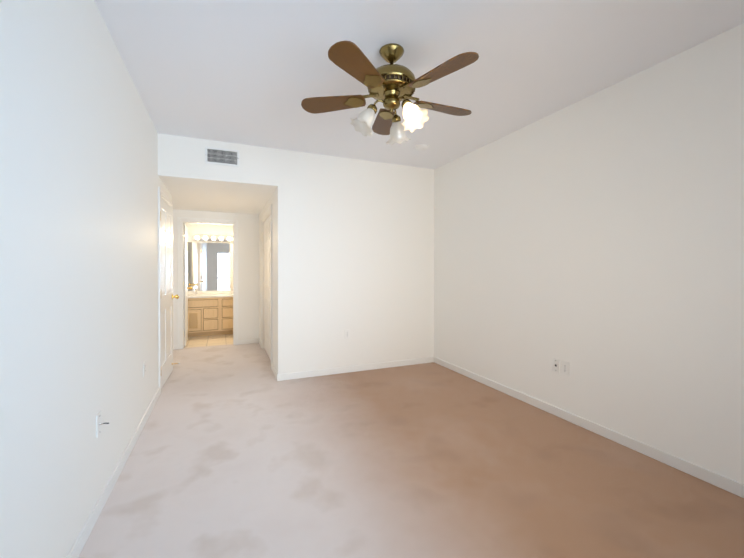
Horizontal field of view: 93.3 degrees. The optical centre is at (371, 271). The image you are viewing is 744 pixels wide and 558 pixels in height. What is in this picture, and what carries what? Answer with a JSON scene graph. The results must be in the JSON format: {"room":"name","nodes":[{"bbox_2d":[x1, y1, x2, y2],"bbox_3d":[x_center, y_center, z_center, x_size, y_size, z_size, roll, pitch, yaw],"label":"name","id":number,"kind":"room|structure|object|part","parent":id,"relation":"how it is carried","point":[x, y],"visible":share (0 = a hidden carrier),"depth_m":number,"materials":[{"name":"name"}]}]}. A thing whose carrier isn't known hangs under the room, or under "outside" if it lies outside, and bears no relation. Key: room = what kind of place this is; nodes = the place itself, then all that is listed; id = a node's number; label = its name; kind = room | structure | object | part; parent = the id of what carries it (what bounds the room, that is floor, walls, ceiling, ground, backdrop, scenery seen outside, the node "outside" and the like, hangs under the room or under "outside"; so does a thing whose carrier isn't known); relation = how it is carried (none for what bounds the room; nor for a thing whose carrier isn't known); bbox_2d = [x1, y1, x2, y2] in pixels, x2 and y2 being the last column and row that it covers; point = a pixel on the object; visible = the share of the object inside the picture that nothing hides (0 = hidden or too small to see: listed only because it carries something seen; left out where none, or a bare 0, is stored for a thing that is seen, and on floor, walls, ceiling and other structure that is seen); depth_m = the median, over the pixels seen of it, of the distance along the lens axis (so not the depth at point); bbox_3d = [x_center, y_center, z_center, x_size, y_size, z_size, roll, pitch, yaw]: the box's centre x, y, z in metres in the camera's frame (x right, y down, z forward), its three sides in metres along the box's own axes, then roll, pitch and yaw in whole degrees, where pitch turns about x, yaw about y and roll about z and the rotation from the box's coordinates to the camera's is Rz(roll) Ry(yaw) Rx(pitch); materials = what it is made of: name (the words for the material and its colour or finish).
{"room":"empty bedroom","nodes":[
{"label":"empty bedroom","id":0,"kind":"room"},
{"bbox_2d":[0,0,170,557],"bbox_3d":[-1.454,-0.059,1.739,0.120,2.635,5.720,0,0,-23],"label":"wall","id":1,"kind":"structure","parent":0,"point":[79,181],"depth_m":1.48,"materials":[{"name":"white paint"}]},
{"bbox_2d":[96,411,108,437],"bbox_3d":[-1.406,0.798,1.841,0.046,0.114,0.070,0,0,-23],"label":"outlet","id":2,"kind":"object","parent":1,"relation":"attached to","point":[99,423],"visible":1,"depth_m":1.83,"materials":[{"name":"white plastic"}]},
{"bbox_2d":[66,388,159,557],"bbox_3d":[-1.235,1.223,1.397,0.013,0.075,4.668,0,0,-23],"label":"baseboard","id":3,"kind":"structure","parent":1,"relation":"attached to","point":[81,540],"depth_m":1.93,"materials":[{"name":"white wood"}]},
{"bbox_2d":[143,361,145,376],"bbox_3d":[-1.876,0.805,2.898,0.008,0.114,0.070,0,0,-23],"label":"duplex electrical outlet","id":4,"kind":"object","parent":1,"relation":"attached to","point":[144,368],"visible":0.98,"depth_m":2.88,"materials":[{"name":"white plastic"}]},
{"bbox_2d":[158,187,172,393],"bbox_3d":[-2.402,0.199,3.972,0.152,2.100,0.990,0,0,-23],"label":"door frame","id":5,"kind":"structure","parent":1,"relation":"attached to","point":[163,196],"depth_m":3.55,"materials":[{"name":"white wood"}]},
{"bbox_2d":[160,198,179,387],"bbox_3d":[-2.334,0.233,3.995,0.196,2.006,0.842,0,0,-23],"label":"entry door","id":6,"kind":"structure","parent":1,"relation":"in","point":[166,227],"depth_m":3.99,"materials":[{"name":"white wood"}]},
{"bbox_2d":[184,334,232,347],"bbox_3d":[-2.654,1.286,6.727,2.870,0.100,1.650,0,0,-23],"label":"floor","id":7,"kind":"structure","parent":0,"point":[210,340],"depth_m":6.27,"materials":[{"name":"beige tile"}]},
{"bbox_2d":[188,296,232,336],"bbox_3d":[-2.647,0.866,7.169,2.262,0.735,0.592,0,0,-23],"label":"bathroom vanity","id":8,"kind":"object","parent":7,"relation":"on","point":[210,313],"depth_m":6.68,"materials":[{"name":"brown wood"}]},
{"bbox_2d":[188,292,232,299],"bbox_3d":[-2.644,0.479,7.160,2.262,0.040,0.606,0,0,-23],"label":"countertop","id":9,"kind":"structure","parent":8,"relation":"on","point":[198,294],"depth_m":6.98,"materials":[{"name":"beige stone"}]},
{"bbox_2d":[185,223,232,290],"bbox_3d":[-2.788,0.012,7.496,2.510,2.440,0.120,0,0,-23],"label":"wall","id":10,"kind":"structure","parent":0,"point":[210,229],"depth_m":7.20,"materials":[{"name":"white paint"}]},
{"bbox_2d":[188,292,195,295],"bbox_3d":[-2.759,0.433,7.430,2.262,0.060,0.020,0,0,-23],"label":"backsplash","id":11,"kind":"structure","parent":10,"relation":"attached to","point":[189,293],"depth_m":6.98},
{"bbox_2d":[188,242,232,290],"bbox_3d":[-2.919,-0.092,7.371,1.902,0.980,0.005,0,0,-23],"label":"bathroom mirror","id":12,"kind":"object","parent":10,"relation":"attached to","point":[210,266],"visible":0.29,"depth_m":7.20,"materials":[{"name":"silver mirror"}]},
{"bbox_2d":[193,235,232,241],"bbox_3d":[-3.025,-0.672,7.245,1.184,0.110,0.150,0,0,-23],"label":"sconce","id":13,"kind":"object","parent":10,"relation":"attached to","point":[211,238],"visible":0.75,"depth_m":7.15,"materials":[{"name":"white glass"}]},
{"bbox_2d":[173,209,258,344],"bbox_3d":[-2.700,0.133,5.806,1.829,2.215,0.120,0,0,-23],"label":"wall","id":14,"kind":"structure","parent":0,"point":[248,276],"depth_m":5.97,"materials":[{"name":"white paint"}]},
{"bbox_2d":[183,223,191,346],"bbox_3d":[-3.210,0.224,6.020,0.185,2.006,0.772,0,0,-23],"label":"bathroom door","id":15,"kind":"structure","parent":14,"relation":"in","point":[185,237],"depth_m":5.79,"materials":[{"name":"white wood"}]},
{"bbox_2d":[177,217,237,348],"bbox_3d":[-2.696,0.190,5.809,0.900,2.100,0.152,0,0,-23],"label":"door frame","id":16,"kind":"structure","parent":14,"relation":"attached to","point":[181,221],"depth_m":5.66,"materials":[{"name":"white wood"}]},
{"bbox_2d":[173,339,258,349],"bbox_3d":[-2.736,1.203,5.724,1.696,0.075,0.013,0,0,-23],"label":"baseboard","id":17,"kind":"structure","parent":14,"relation":"attached to","point":[246,341],"depth_m":5.97,"materials":[{"name":"white wood"}]},
{"bbox_2d":[158,133,277,213],"bbox_3d":[-2.372,-1.230,4.720,1.829,0.520,2.365,0,0,-23],"label":"ceiling soffit","id":18,"kind":"structure","parent":0,"point":[190,178],"depth_m":3.89,"materials":[{"name":"white paint"}]},
{"bbox_2d":[205,146,238,166],"bbox_3d":[-1.599,-1.223,3.758,0.336,0.179,0.010,0,0,-23],"label":"air vent grille","id":19,"kind":"object","parent":18,"relation":"attached to","point":[220,156],"visible":1,"depth_m":3.76,"materials":[{"name":"white metal"}]},
{"bbox_2d":[259,190,276,370],"bbox_3d":[-1.475,0.136,5.107,0.120,2.215,2.125,0,0,-23],"label":"wall","id":20,"kind":"structure","parent":0,"point":[274,298],"depth_m":4.35,"materials":[{"name":"white paint"}]},
{"bbox_2d":[264,218,267,353],"bbox_3d":[-1.596,0.227,5.353,0.035,2.006,0.577,0,0,-23],"label":"closet door","id":21,"kind":"structure","parent":20,"relation":"in","point":[266,285],"depth_m":5.31,"materials":[{"name":"white wood"}]},
{"bbox_2d":[261,204,271,363],"bbox_3d":[-1.468,0.193,5.091,0.152,2.100,1.320,0,0,-23],"label":"door frame","id":22,"kind":"structure","parent":20,"relation":"attached to","point":[268,213],"depth_m":5.61,"materials":[{"name":"white wood"}]},
{"bbox_2d":[259,339,277,379],"bbox_3d":[-1.510,1.206,5.025,0.013,0.075,2.232,0,0,-23],"label":"baseboard","id":23,"kind":"structure","parent":20,"relation":"attached to","point":[274,370],"depth_m":4.27,"materials":[{"name":"white wood"}]},
{"bbox_2d":[268,215,270,359],"bbox_3d":[-1.369,0.230,4.818,0.035,2.006,0.577,0,0,-23],"label":"closet door","id":24,"kind":"structure","parent":20,"relation":"in","point":[269,286],"depth_m":4.97,"materials":[{"name":"white wood"}]},
{"bbox_2d":[276,149,433,373],"bbox_3d":[-0.132,-0.071,4.457,2.085,2.635,0.120,0,0,-23],"label":"wall","id":25,"kind":"structure","parent":0,"point":[355,246],"depth_m":4.34,"materials":[{"name":"white paint"}]},
{"bbox_2d":[345,329,349,338],"bbox_3d":[-0.302,0.775,4.319,0.070,0.114,0.008,0,0,-23],"label":"electrical outlet","id":26,"kind":"object","parent":25,"relation":"attached to","point":[347,333],"visible":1,"depth_m":4.32,"materials":[{"name":"white plastic"}]},
{"bbox_2d":[277,357,433,380],"bbox_3d":[-0.118,1.209,4.396,2.085,0.075,0.013,0,0,-23],"label":"baseboard","id":27,"kind":"structure","parent":25,"relation":"attached to","point":[313,373],"depth_m":4.33,"materials":[{"name":"white wood"}]},
{"bbox_2d":[78,343,743,557],"bbox_3d":[-0.411,1.303,2.933,4.034,0.100,7.090,0,0,-23],"label":"floor carpet","id":28,"kind":"object","parent":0,"point":[239,451],"visible":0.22,"depth_m":2.11,"materials":[{"name":"beige carpet"}]},
{"bbox_2d":[94,0,743,168],"bbox_3d":[0.285,-1.427,1.963,3.502,0.100,4.785,0,0,-23],"label":"ceiling","id":29,"kind":"structure","parent":0,"point":[251,72],"depth_m":2.27,"materials":[{"name":"white paint"}]},
{"bbox_2d":[301,41,478,144],"bbox_3d":[0.167,-1.109,2.222,1.103,0.539,1.149,0,0,-23],"label":"ceiling fan","id":30,"kind":"object","parent":29,"relation":"hanging from","point":[391,86],"visible":1,"depth_m":2.13,"materials":[{"name":"brown wood"}]},
{"bbox_3d":[-0.062,-0.922,2.160,0.161,0.166,0.177,0,0,-23],"label":"lamp shade","id":31,"kind":"part","parent":30,"relation":"part of","materials":[{"name":"white glass"}]},
{"bbox_3d":[0.179,-0.923,2.387,0.158,0.166,0.161,0,0,-23],"label":"lamp shade","id":32,"kind":"part","parent":30,"relation":"part of","materials":[{"name":"white glass"}]},
{"bbox_3d":[0.254,-0.922,2.063,0.168,0.166,0.158,0,0,-23],"label":"lamp shade","id":33,"kind":"part","parent":30,"relation":"part of","materials":[{"name":"white glass"}]},
{"bbox_2d":[415,144,427,150],"bbox_3d":[0.552,-1.368,3.910,0.150,0.037,0.150,0,0,-23],"label":"smoke detector","id":34,"kind":"object","parent":29,"relation":"attached to","point":[421,147],"visible":1,"depth_m":3.87,"materials":[{"name":"white plastic"}]},
{"bbox_2d":[434,23,743,483],"bbox_3d":[1.818,-0.063,2.686,0.120,2.635,4.905,0,0,-23],"label":"wall","id":35,"kind":"structure","parent":0,"point":[596,241],"depth_m":2.56,"materials":[{"name":"white paint"}]},
{"bbox_2d":[552,358,559,372],"bbox_3d":[1.596,0.818,3.048,0.008,0.114,0.070,0,0,-23],"label":"outlet","id":36,"kind":"object","parent":35,"relation":"attached to","point":[555,365],"visible":1,"depth_m":3.04,"materials":[{"name":"white plastic"}]},
{"bbox_2d":[562,360,568,375],"bbox_3d":[1.631,0.818,2.965,0.008,0.114,0.070,0,0,-23],"label":"duplex electrical outlet","id":37,"kind":"object","parent":35,"relation":"attached to","point":[565,367],"visible":1,"depth_m":2.96,"materials":[{"name":"white plastic"}]},
{"bbox_2d":[434,357,743,497],"bbox_3d":[1.756,1.217,2.666,0.013,0.075,4.665,0,0,-23],"label":"baseboard","id":38,"kind":"structure","parent":35,"relation":"attached to","point":[713,478],"depth_m":2.55,"materials":[{"name":"white wood"}]}
]}

